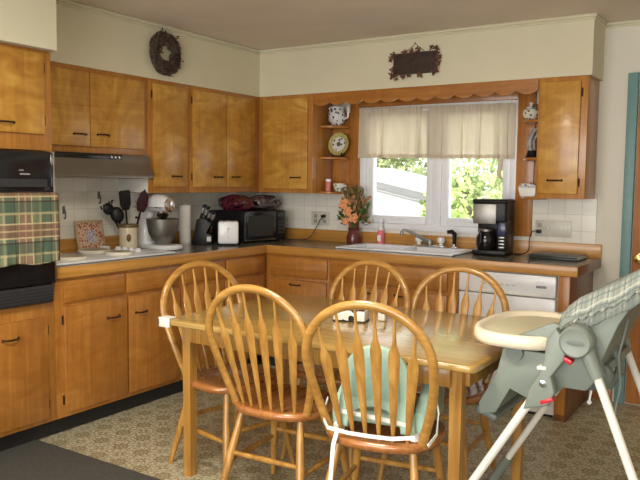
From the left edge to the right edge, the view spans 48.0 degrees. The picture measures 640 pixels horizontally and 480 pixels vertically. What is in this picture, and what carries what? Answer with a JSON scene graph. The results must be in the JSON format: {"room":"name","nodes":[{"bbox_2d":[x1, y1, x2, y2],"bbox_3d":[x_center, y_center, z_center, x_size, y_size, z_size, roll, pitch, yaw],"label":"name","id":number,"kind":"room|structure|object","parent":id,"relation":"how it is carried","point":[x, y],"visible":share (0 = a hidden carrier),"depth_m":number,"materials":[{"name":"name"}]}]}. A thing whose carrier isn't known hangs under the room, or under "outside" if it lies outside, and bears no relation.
{"room":"kitchen","nodes":[
{"label":"kitchen","id":0,"kind":"room"},
{"bbox_2d":[0,0,56,51],"bbox_3d":[-1.685,-1.130,3.404,0.355,0.371,0.763,4,5,33],"label":"wall","id":1,"kind":"structure","parent":0,"point":[32,24],"depth_m":3.51,"materials":[{"name":"beige paint"}]},
{"bbox_2d":[0,440,160,479],"bbox_3d":[-0.903,1.335,0.760,5.400,0.064,4.485,4,5,33],"label":"floor","id":2,"kind":"structure","parent":0,"point":[36,459],"depth_m":3.44,"materials":[{"name":"grey carpet"}]},
{"bbox_2d":[0,43,55,451],"bbox_3d":[-1.816,0.054,3.604,0.654,2.023,0.713,4,5,33],"label":"tall cabinet","id":3,"kind":"object","parent":2,"relation":"on","point":[27,333],"visible":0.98,"depth_m":3.60,"materials":[{"name":"brown wood"}]},
{"bbox_2d":[0,149,55,309],"bbox_3d":[-1.747,-0.058,3.557,0.611,0.775,0.659,4,5,33],"label":"oven","id":4,"kind":"object","parent":3,"relation":"in","point":[21,171],"visible":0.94,"depth_m":3.56,"materials":[{"name":"black metal"}]},
{"bbox_2d":[0,192,59,267],"bbox_3d":[-1.483,-0.046,3.413,0.049,0.354,0.568,4,5,33],"label":"kitchen towel","id":5,"kind":"object","parent":4,"relation":"hanging from","point":[29,222],"visible":1,"depth_m":3.50,"materials":[{"name":"multicoloured fabric"}]},
{"bbox_2d":[50,61,147,155],"bbox_3d":[-1.480,-0.775,4.327,0.349,0.499,0.958,4,5,33],"label":"upper cabinet","id":6,"kind":"object","parent":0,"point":[93,110],"visible":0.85,"depth_m":4.30,"materials":[{"name":"brown wood"}]},
{"bbox_2d":[50,1,604,96],"bbox_3d":[-0.256,-1.160,3.931,2.793,0.361,3.200,4,5,33],"label":"wall","id":7,"kind":"structure","parent":0,"point":[87,39],"depth_m":4.68,"materials":[{"name":"beige paint"}]},
{"bbox_2d":[149,27,183,77],"bbox_3d":[-1.006,-1.229,4.715,0.077,0.320,0.287,4,5,33],"label":"wreath","id":8,"kind":"object","parent":7,"relation":"hanging from","point":[160,39],"visible":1,"depth_m":4.70,"materials":[{"name":"brown plant"}]},
{"bbox_2d":[56,0,639,54],"bbox_3d":[1.297,-1.339,4.400,5.660,0.037,1.938,1,5,7],"label":"trim","id":9,"kind":"structure","parent":7,"relation":"attached to","point":[597,17],"depth_m":4.66,"materials":[{"name":"beige paint"}]},
{"bbox_2d":[388,43,441,80],"bbox_3d":[0.640,-1.210,4.866,0.400,0.258,0.049,4,5,33],"label":"sign","id":10,"kind":"object","parent":7,"relation":"hanging from","point":[417,62],"visible":1,"depth_m":4.87,"materials":[{"name":"brown wood"}]},
{"bbox_2d":[313,78,538,105],"bbox_3d":[0.656,-0.999,4.915,1.672,0.094,0.020,4,5,33],"label":"header board","id":11,"kind":"object","parent":7,"relation":"attached to","point":[523,86],"visible":1,"depth_m":4.84,"materials":[{"name":"brown wood"}]},
{"bbox_2d":[39,355,639,479],"bbox_3d":[0.997,1.127,3.691,5.400,0.060,2.515,4,5,33],"label":"floor","id":12,"kind":"structure","parent":0,"point":[140,438],"depth_m":3.77,"materials":[{"name":"plastic"}]},
{"bbox_2d":[49,264,179,435],"bbox_3d":[-1.375,0.587,4.342,0.654,0.854,0.933,4,5,33],"label":"base cabinet","id":13,"kind":"object","parent":12,"relation":"on","point":[113,355],"visible":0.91,"depth_m":4.10,"materials":[{"name":"brown wood"}]},
{"bbox_2d":[56,227,601,278],"bbox_3d":[-0.049,0.100,4.342,2.829,0.148,2.435,4,5,33],"label":"countertop","id":14,"kind":"structure","parent":13,"relation":"on","point":[322,243],"depth_m":4.71,"materials":[{"name":"grey laminate"}]},
{"bbox_2d":[74,220,105,248],"bbox_3d":[-1.470,-0.025,4.605,0.051,0.200,0.220,4,5,33],"label":"decorative tile","id":15,"kind":"structure","parent":14,"relation":"on","point":[89,233],"depth_m":4.59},
{"bbox_2d":[86,230,96,242],"bbox_3d":[-1.462,-0.025,4.600,0.017,0.079,0.076,4,5,33],"label":"print","id":16,"kind":"object","parent":15,"relation":"attached to","point":[91,235],"depth_m":4.60},
{"bbox_2d":[56,246,174,265],"bbox_3d":[-1.345,0.082,4.308,0.440,0.037,0.900,4,5,33],"label":"cooktop","id":17,"kind":"object","parent":14,"relation":"in","point":[86,255],"visible":0.8,"depth_m":4.28,"materials":[{"name":"white ceramic"}]},
{"bbox_2d":[118,223,138,248],"bbox_3d":[-1.257,-0.024,4.721,0.131,0.161,0.131,4,5,33],"label":"utensil crock","id":18,"kind":"object","parent":17,"relation":"on","point":[128,233],"visible":0.88,"depth_m":4.67,"materials":[{"name":"beige ceramic"}]},
{"bbox_2d":[100,200,118,228],"bbox_3d":[-1.335,-0.116,4.672,0.192,0.292,0.045,-3,6,-35],"label":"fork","id":19,"kind":"object","parent":18,"relation":"in","point":[107,207],"visible":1,"depth_m":4.64,"materials":[{"name":"black plastic"}]},
{"bbox_2d":[110,207,123,223],"bbox_3d":[-1.315,-0.095,4.686,0.098,0.245,0.034,-1,5,-23],"label":"ladle","id":20,"kind":"object","parent":18,"relation":"in","point":[117,214],"visible":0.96,"depth_m":4.67,"materials":[{"name":"black plastic"}]},
{"bbox_2d":[119,190,130,223],"bbox_3d":[-1.270,-0.149,4.687,0.012,0.353,0.100,4,5,33],"label":"turner","id":21,"kind":"object","parent":18,"relation":"in","point":[124,196],"visible":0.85,"depth_m":4.68,"materials":[{"name":"black plastic"}]},
{"bbox_2d":[136,190,148,223],"bbox_3d":[-1.182,-0.153,4.719,0.116,0.360,0.012,0,5,-12],"label":"spatula","id":22,"kind":"object","parent":18,"relation":"in","point":[142,202],"visible":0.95,"depth_m":4.71,"materials":[{"name":"red plastic"}]},
{"bbox_2d":[133,193,181,250],"bbox_3d":[-1.098,-0.127,4.851,0.366,0.374,0.222,4,5,33],"label":"stand mixer","id":23,"kind":"object","parent":14,"relation":"on","point":[158,233],"visible":0.89,"depth_m":4.78,"materials":[{"name":"white metal"}]},
{"bbox_2d":[146,218,178,244],"bbox_3d":[-1.057,-0.058,4.830,0.222,0.172,0.222,4,5,33],"label":"bowl","id":24,"kind":"object","parent":23,"relation":"on","point":[161,231],"depth_m":4.76,"materials":[{"name":"metal"}]},
{"bbox_2d":[179,204,191,244],"bbox_3d":[-0.983,-0.116,5.247,0.092,0.292,0.092,4,5,33],"label":"paper towel roll","id":25,"kind":"object","parent":14,"relation":"on","point":[184,210],"visible":1,"depth_m":5.21,"materials":[{"name":"white paper"}]},
{"bbox_2d":[192,204,216,244],"bbox_3d":[-0.845,-0.115,5.254,0.168,0.292,0.110,1,5,1],"label":"knife block","id":26,"kind":"object","parent":14,"relation":"on","point":[201,236],"visible":1,"depth_m":5.21,"materials":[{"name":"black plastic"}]},
{"bbox_2d":[218,220,238,245],"bbox_3d":[-0.668,-0.053,5.241,0.147,0.175,0.228,0,5,-7],"label":"toaster","id":27,"kind":"object","parent":14,"relation":"on","point":[228,230],"visible":1,"depth_m":5.15,"materials":[{"name":"white plastic"}]},
{"bbox_2d":[212,209,284,242],"bbox_3d":[-0.551,-0.115,5.623,0.350,0.240,0.470,4,6,38],"label":"microwave","id":28,"kind":"object","parent":14,"relation":"on","point":[254,225],"visible":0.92,"depth_m":5.48,"materials":[{"name":"black plastic"}]},
{"bbox_2d":[218,194,258,210],"bbox_3d":[-0.635,-0.287,5.505,0.253,0.124,0.290,4,5,33],"label":"bag","id":29,"kind":"object","parent":28,"relation":"on","point":[233,202],"visible":1,"depth_m":5.41,"materials":[{"name":"red plastic"}]},
{"bbox_2d":[249,195,280,209],"bbox_3d":[-0.447,-0.303,5.746,0.248,0.119,0.369,4,5,33],"label":"bag","id":30,"kind":"object","parent":28,"relation":"on","point":[266,202],"visible":0.83,"depth_m":5.62,"materials":[{"name":"plastic"}]},
{"bbox_2d":[287,215,325,239],"bbox_3d":[-0.110,-0.099,5.694,0.307,0.204,0.040,1,5,2],"label":"power cord","id":31,"kind":"object","parent":28,"relation":"attached to","point":[322,216],"visible":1,"depth_m":5.69,"materials":[{"name":"black plastic"}]},
{"bbox_2d":[337,183,371,243],"bbox_3d":[0.258,-0.200,5.420,0.271,0.462,0.235,1,5,6],"label":"flower arrangement","id":32,"kind":"object","parent":14,"relation":"on","point":[346,205],"visible":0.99,"depth_m":5.39,"materials":[{"name":"orange plant"}]},
{"bbox_2d":[377,219,384,243],"bbox_3d":[0.455,-0.061,5.386,0.058,0.195,0.060,4,5,33],"label":"dish soap","id":33,"kind":"object","parent":14,"relation":"on","point":[380,234],"visible":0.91,"depth_m":5.37,"materials":[{"name":"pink plastic"}]},
{"bbox_2d":[336,243,472,255],"bbox_3d":[0.598,0.147,5.029,0.880,0.183,0.450,4,5,33],"label":"sink","id":34,"kind":"object","parent":14,"relation":"in","point":[413,249],"visible":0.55,"depth_m":5.04,"materials":[{"name":"white ceramic"}]},
{"bbox_2d":[353,245,408,249],"bbox_3d":[0.420,0.141,5.126,0.379,0.175,0.324,4,5,33],"label":"basin","id":35,"kind":"object","parent":34,"relation":"in","point":[386,247],"depth_m":5.25,"materials":[{"name":"white ceramic"}]},
{"bbox_2d":[404,248,458,252],"bbox_3d":[0.760,0.162,4.907,0.379,0.175,0.324,4,5,33],"label":"basin","id":36,"kind":"object","parent":34,"relation":"in","point":[431,250],"depth_m":5.04,"materials":[{"name":"white ceramic"}]},
{"bbox_2d":[447,229,457,248],"bbox_3d":[0.921,-0.007,5.013,0.077,0.133,0.045,1,5,-1],"label":"sprayer","id":37,"kind":"object","parent":34,"relation":"on","point":[454,234],"visible":1,"depth_m":5.00,"materials":[{"name":"black plastic"}]},
{"bbox_2d":[472,198,514,255],"bbox_3d":[1.145,-0.088,4.755,0.232,0.366,0.266,3,5,25],"label":"coffee maker","id":38,"kind":"object","parent":14,"relation":"on","point":[494,218],"visible":1,"depth_m":4.66,"materials":[{"name":"black plastic"}]},
{"bbox_2d":[529,251,586,260],"bbox_3d":[1.504,0.102,4.551,0.309,0.028,0.229,4,5,33],"label":"case","id":39,"kind":"object","parent":14,"relation":"on","point":[541,254],"visible":1,"depth_m":4.49,"materials":[{"name":"grey plastic"}]},
{"bbox_2d":[174,253,265,393],"bbox_3d":[-0.878,0.532,5.109,0.654,0.854,0.891,4,5,33],"label":"base cabinet","id":40,"kind":"object","parent":12,"relation":"on","point":[249,269],"visible":0.3,"depth_m":4.87,"materials":[{"name":"brown wood"}]},
{"bbox_2d":[160,260,295,479],"bbox_3d":[-0.444,0.606,3.490,0.516,0.976,0.505,5,6,44],"label":"dining chair","id":41,"kind":"object","parent":12,"relation":"on","point":[209,378],"visible":0.64,"depth_m":3.49,"materials":[{"name":"brown wood"}]},
{"bbox_2d":[205,284,350,479],"bbox_3d":[-0.158,0.644,3.057,0.505,0.976,0.516,3,5,29],"label":"dining chair","id":42,"kind":"object","parent":12,"relation":"on","point":[279,402],"visible":0.87,"depth_m":2.92,"materials":[{"name":"brown wood"}]},
{"bbox_2d":[266,253,329,365],"bbox_3d":[-0.022,0.518,5.411,0.551,0.854,0.642,4,5,33],"label":"base cabinet","id":43,"kind":"object","parent":12,"relation":"on","point":[285,274],"visible":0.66,"depth_m":5.14,"materials":[{"name":"brown wood"}]},
{"bbox_2d":[158,294,525,479],"bbox_3d":[0.149,0.738,3.286,1.497,0.759,0.957,4,5,33],"label":"dining table","id":44,"kind":"object","parent":12,"relation":"on","point":[463,360],"depth_m":3.10,"materials":[{"name":"brown wood"}]},
{"bbox_2d":[333,310,369,322],"bbox_3d":[0.144,0.341,3.278,0.150,0.050,0.089,2,5,18],"label":"napkin holder","id":45,"kind":"object","parent":44,"relation":"on","point":[362,315],"visible":0.6,"depth_m":3.24,"materials":[{"name":"white plastic"}]},
{"bbox_2d":[378,313,387,320],"bbox_3d":[0.287,0.342,3.283,0.035,0.049,0.035,4,5,33],"label":"salt shaker","id":46,"kind":"object","parent":44,"relation":"on","point":[381,317],"visible":0.53,"depth_m":3.27,"materials":[{"name":"white ceramic"}]},
{"bbox_2d":[280,259,410,474],"bbox_3d":[0.129,0.601,3.630,0.505,0.976,0.516,4,6,36],"label":"dining chair","id":47,"kind":"object","parent":12,"relation":"on","point":[319,374],"visible":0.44,"depth_m":3.71,"materials":[{"name":"brown wood"}]},
{"bbox_2d":[301,300,447,479],"bbox_3d":[0.240,0.675,2.723,0.505,0.976,0.516,3,5,22],"label":"dining chair","id":48,"kind":"object","parent":12,"relation":"on","point":[428,430],"visible":0.89,"depth_m":2.55,"materials":[{"name":"brown wood"}]},
{"bbox_2d":[323,345,443,479],"bbox_3d":[0.241,0.750,2.771,0.447,0.760,0.440,2,5,15],"label":"seat","id":49,"kind":"object","parent":48,"relation":"on","point":[420,407],"visible":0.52,"depth_m":2.61,"materials":[{"name":"green plastic"}]},
{"bbox_2d":[330,258,460,313],"bbox_3d":[0.611,0.558,5.004,0.948,0.854,0.642,4,5,33],"label":"base cabinet","id":50,"kind":"object","parent":12,"relation":"on","point":[413,275],"visible":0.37,"depth_m":4.71,"materials":[{"name":"brown wood"}]},
{"bbox_2d":[377,265,509,479],"bbox_3d":[0.575,0.627,3.375,0.505,0.976,0.516,3,5,29],"label":"dining chair","id":51,"kind":"object","parent":12,"relation":"on","point":[474,393],"visible":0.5,"depth_m":3.46,"materials":[{"name":"brown wood"}]},
{"bbox_2d":[459,270,558,417],"bbox_3d":[1.269,0.600,4.585,0.606,0.854,0.620,4,5,33],"label":"dishwasher","id":52,"kind":"object","parent":12,"relation":"on","point":[523,291],"visible":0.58,"depth_m":4.28,"materials":[{"name":"white plastic"}]},
{"bbox_2d":[469,269,639,479],"bbox_3d":[1.009,0.504,2.624,1.077,1.350,0.753,4,5,33],"label":"high chair","id":53,"kind":"object","parent":12,"relation":"on","point":[579,347],"visible":1,"depth_m":2.44,"materials":[{"name":"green plastic"}]},
{"bbox_2d":[474,310,561,350],"bbox_3d":[0.802,0.335,2.719,0.370,0.049,0.570,4,5,33],"label":"tray","id":54,"kind":"object","parent":53,"relation":"on","point":[509,330],"depth_m":2.64,"materials":[{"name":"beige plastic"}]},
{"bbox_2d":[553,270,593,421],"bbox_3d":[1.562,0.617,4.417,0.065,0.854,0.598,4,5,33],"label":"end panel","id":55,"kind":"object","parent":12,"relation":"on","point":[567,401],"visible":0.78,"depth_m":4.21,"materials":[{"name":"brown wood"}]},
{"bbox_2d":[71,0,639,49],"bbox_3d":[-0.191,-1.196,1.617,5.400,0.080,7.000,4,5,33],"label":"ceiling","id":56,"kind":"structure","parent":0,"point":[256,24],"depth_m":4.37,"materials":[{"name":"paint"}]},
{"bbox_2d":[400,228,445,247],"bbox_3d":[0.739,-0.017,5.125,0.322,0.131,0.122,2,5,15],"label":"faucet","id":57,"kind":"object","parent":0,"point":[418,238],"visible":1,"depth_m":5.10,"materials":[{"name":"silver metal"}]},
{"bbox_2d":[333,19,639,405],"bbox_3d":[1.736,-0.177,4.710,5.400,2.395,0.150,4,5,33],"label":"wall","id":58,"kind":"structure","parent":0,"point":[622,44],"depth_m":4.53,"materials":[{"name":"paint"}]},
{"bbox_2d":[259,94,332,192],"bbox_3d":[-0.329,-0.749,5.701,0.799,0.741,0.337,4,5,33],"label":"upper cabinet","id":59,"kind":"object","parent":58,"relation":"attached to","point":[292,141],"visible":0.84,"depth_m":5.49,"materials":[{"name":"brown wood"}]},
{"bbox_2d":[319,113,349,193],"bbox_3d":[0.114,-0.664,5.509,0.155,0.621,0.187,4,5,33],"label":"corner shelf","id":60,"kind":"object","parent":59,"relation":"attached to","point":[340,165],"visible":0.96,"depth_m":5.56,"materials":[{"name":"brown wood"}]},
{"bbox_2d":[325,179,330,190],"bbox_3d":[0.064,-0.421,5.531,0.046,0.095,0.046,4,5,33],"label":"spice jar","id":61,"kind":"object","parent":60,"relation":"on","point":[328,181],"visible":1,"depth_m":5.51,"materials":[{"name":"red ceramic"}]},
{"bbox_2d":[328,133,347,156],"bbox_3d":[0.146,-0.729,5.507,0.178,0.186,0.084,4,5,33],"label":"plate","id":62,"kind":"object","parent":60,"relation":"on","point":[338,143],"visible":0.99,"depth_m":5.50,"materials":[{"name":"yellow ceramic"}]},
{"bbox_2d":[328,106,348,125],"bbox_3d":[0.133,-0.941,5.478,0.136,0.142,0.157,-1,5,-20],"label":"pitcher","id":63,"kind":"object","parent":60,"relation":"on","point":[336,116],"visible":0.92,"depth_m":5.44,"materials":[{"name":"white ceramic"}]},
{"bbox_2d":[333,183,346,191],"bbox_3d":[0.147,-0.401,5.500,0.094,0.062,0.101,-1,5,-17],"label":"sugar bowl","id":64,"kind":"object","parent":60,"relation":"on","point":[337,186],"visible":0.96,"depth_m":5.47,"materials":[{"name":"white ceramic"}]},
{"bbox_2d":[311,211,329,225],"bbox_3d":[0.003,-0.171,5.724,0.170,0.110,0.008,4,5,33],"label":"wall outlet","id":65,"kind":"object","parent":58,"relation":"attached to","point":[316,215],"visible":1,"depth_m":5.72,"materials":[{"name":"beige plastic"}]},
{"bbox_2d":[253,192,597,243],"bbox_3d":[0.600,-0.161,5.350,2.777,0.406,0.012,4,5,33],"label":"backsplash","id":66,"kind":"structure","parent":58,"relation":"attached to","point":[298,208],"depth_m":5.08,"materials":[{"name":"white tile"}]},
{"bbox_2d":[359,100,517,233],"bbox_3d":[0.845,-0.520,5.224,1.212,0.915,0.115,4,5,33],"label":"window","id":67,"kind":"structure","parent":58,"relation":"in","point":[438,218],"depth_m":5.19,"materials":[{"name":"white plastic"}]},
{"bbox_2d":[358,103,516,158],"bbox_3d":[0.799,-0.770,5.127,1.203,0.393,0.079,4,5,33],"label":"window valance","id":68,"kind":"object","parent":67,"relation":"hanging from","point":[469,131],"visible":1,"depth_m":5.09,"materials":[{"name":"beige fabric"}]},
{"bbox_2d":[361,92,518,107],"bbox_3d":[0.822,-1.015,5.139,1.212,0.085,0.022,4,5,33],"label":"trim","id":69,"kind":"structure","parent":58,"relation":"attached to","point":[495,97],"depth_m":5.11,"materials":[{"name":"brown wood"}]},
{"bbox_2d":[348,92,536,236],"bbox_3d":[0.829,-0.543,5.169,1.422,1.030,0.022,4,5,33],"label":"trim","id":70,"kind":"structure","parent":58,"relation":"attached to","point":[522,218],"depth_m":4.83,"materials":[{"name":"brown wood"}]},
{"bbox_2d":[535,220,571,237],"bbox_3d":[1.536,-0.074,4.731,0.234,0.110,0.018,4,5,33],"label":"switch plate","id":71,"kind":"object","parent":58,"relation":"attached to","point":[549,228],"visible":1,"depth_m":4.72,"materials":[{"name":"beige plastic"}]},
{"bbox_2d":[513,230,540,254],"bbox_3d":[1.375,0.015,4.753,0.194,0.167,0.040,-1,5,-16],"label":"power cord","id":72,"kind":"object","parent":71,"relation":"attached to","point":[536,231],"visible":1,"depth_m":4.76,"materials":[{"name":"black plastic"}]},
{"bbox_2d":[535,75,599,198],"bbox_3d":[1.540,-0.630,4.498,0.297,0.741,0.337,4,5,33],"label":"upper cabinet","id":73,"kind":"object","parent":58,"relation":"attached to","point":[568,106],"visible":1,"depth_m":4.39,"materials":[{"name":"brown wood"}]},
{"bbox_2d":[521,104,546,199],"bbox_3d":[1.388,-0.580,4.690,0.155,0.628,0.187,4,5,33],"label":"corner shelf","id":74,"kind":"object","parent":73,"relation":"attached to","point":[530,121],"visible":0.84,"depth_m":4.67,"materials":[{"name":"brown wood"}]},
{"bbox_2d":[518,183,535,196],"bbox_3d":[1.371,-0.327,4.708,0.134,0.084,0.071,4,5,33],"label":"basket","id":75,"kind":"object","parent":74,"relation":"on","point":[526,189],"visible":0.78,"depth_m":4.68,"materials":[{"name":"white plastic"}]},
{"bbox_2d":[523,102,537,119],"bbox_3d":[1.373,-0.838,4.677,0.108,0.118,0.108,4,5,33],"label":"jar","id":76,"kind":"object","parent":74,"relation":"on","point":[531,112],"visible":0.9,"depth_m":4.64,"materials":[{"name":"white ceramic"}]},
{"bbox_2d":[523,109,537,119],"bbox_3d":[1.372,-0.815,4.678,0.108,0.072,0.108,4,5,33],"label":"bowl","id":77,"kind":"object","parent":76,"relation":"on","point":[528,114],"depth_m":4.64,"materials":[{"name":"white ceramic"}]},
{"bbox_2d":[525,127,537,157],"bbox_3d":[1.382,-0.634,4.679,0.084,0.197,0.084,4,5,33],"label":"figurine","id":78,"kind":"object","parent":74,"relation":"on","point":[530,144],"visible":0.8,"depth_m":4.67,"materials":[{"name":"black plastic"}]},
{"bbox_2d":[589,390,611,400],"bbox_3d":[1.811,0.988,4.646,0.140,0.085,0.015,4,5,33],"label":"baseboard","id":79,"kind":"structure","parent":58,"relation":"attached to","point":[594,395],"depth_m":4.65,"materials":[{"name":"brown wood"}]},
{"bbox_2d":[614,72,639,403],"bbox_3d":[2.312,0.030,4.243,1.005,2.070,0.030,4,5,33],"label":"trim","id":80,"kind":"structure","parent":58,"relation":"attached to","point":[633,78],"depth_m":4.46,"materials":[{"name":"teal paint"}]},
{"bbox_2d":[625,94,639,404],"bbox_3d":[2.295,0.062,4.218,0.873,1.990,0.092,4,5,33],"label":"door","id":81,"kind":"structure","parent":58,"relation":"in","point":[632,395],"depth_m":4.48,"materials":[{"name":"brown wood"}]},
{"bbox_3d":[-2.495,-0.115,3.278,0.150,2.395,7.150,4,5,33],"label":"wall","id":82,"kind":"structure","parent":0,"visible":0},
{"bbox_2d":[62,206,66,218],"bbox_3d":[-1.592,-0.171,4.492,0.024,0.084,0.022,4,5,33],"label":"hook","id":83,"kind":"object","parent":82,"relation":"attached to","point":[63,207],"visible":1,"depth_m":4.49,"materials":[{"name":"metal"}]},
{"bbox_2d":[52,151,153,177],"bbox_3d":[-1.477,-0.452,4.349,0.339,0.146,0.954,4,5,33],"label":"range hood","id":84,"kind":"object","parent":82,"relation":"attached to","point":[67,164],"visible":0.75,"depth_m":4.33,"materials":[{"name":"metal"}]},
{"bbox_2d":[118,78,188,192],"bbox_3d":[-1.117,-0.695,4.899,0.349,0.741,0.384,4,5,33],"label":"upper cabinet","id":85,"kind":"object","parent":82,"relation":"attached to","point":[168,102],"visible":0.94,"depth_m":4.80,"materials":[{"name":"brown wood"}]},
{"bbox_2d":[55,177,252,238],"bbox_3d":[-1.231,-0.325,5.071,0.012,0.560,2.425,4,5,33],"label":"backsplash","id":86,"kind":"structure","parent":82,"relation":"attached to","point":[79,196],"depth_m":4.74,"materials":[{"name":"white tile"}]},
{"bbox_2d":[189,85,258,192],"bbox_3d":[-0.797,-0.730,5.391,0.349,0.741,0.788,4,5,33],"label":"upper cabinet","id":87,"kind":"object","parent":82,"relation":"attached to","point":[223,125],"visible":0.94,"depth_m":5.26,"materials":[{"name":"brown wood"}]},
{"label":"outside","id":88,"kind":"structure","parent":0,"visible":0},
{"bbox_3d":[10.314,0.763,23.124,60.000,0.200,39.800,4,5,33],"label":"ground","id":89,"kind":"structure","parent":88,"visible":0},
{"bbox_2d":[377,158,465,175],"bbox_3d":[1.780,-1.966,21.370,4.663,5.417,3.840,4,5,33],"label":"tree","id":90,"kind":"object","parent":89,"relation":"on","point":[396,163],"visible":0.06,"depth_m":20.53,"materials":[{"name":"green plant"}]},
{"bbox_2d":[376,168,489,215],"bbox_3d":[1.218,-0.280,16.291,7.200,2.745,3.400,4,5,33],"label":"neighbouring roof","id":91,"kind":"structure","parent":89,"relation":"on","point":[398,192],"depth_m":14.34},
{"bbox_2d":[419,159,502,217],"bbox_3d":[2.459,0.101,11.874,2.772,2.924,2.251,4,5,33],"label":"tree","id":92,"kind":"object","parent":89,"relation":"on","point":[471,188],"visible":0.1,"depth_m":11.82,"materials":[{"name":"green plant"}]},
{"bbox_2d":[423,158,502,198],"bbox_3d":[3.588,-2.259,14.577,4.068,7.033,3.466,4,5,33],"label":"tree","id":93,"kind":"object","parent":89,"relation":"on","point":[500,161],"visible":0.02,"depth_m":14.55,"materials":[{"name":"green plant"}]},
{"bbox_2d":[458,158,497,187],"bbox_3d":[8.056,-3.876,23.001,8.207,9.570,6.588,4,5,33],"label":"tree","id":94,"kind":"object","parent":89,"relation":"on","point":[477,173],"visible":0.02,"depth_m":23.47,"materials":[{"name":"green plant"}]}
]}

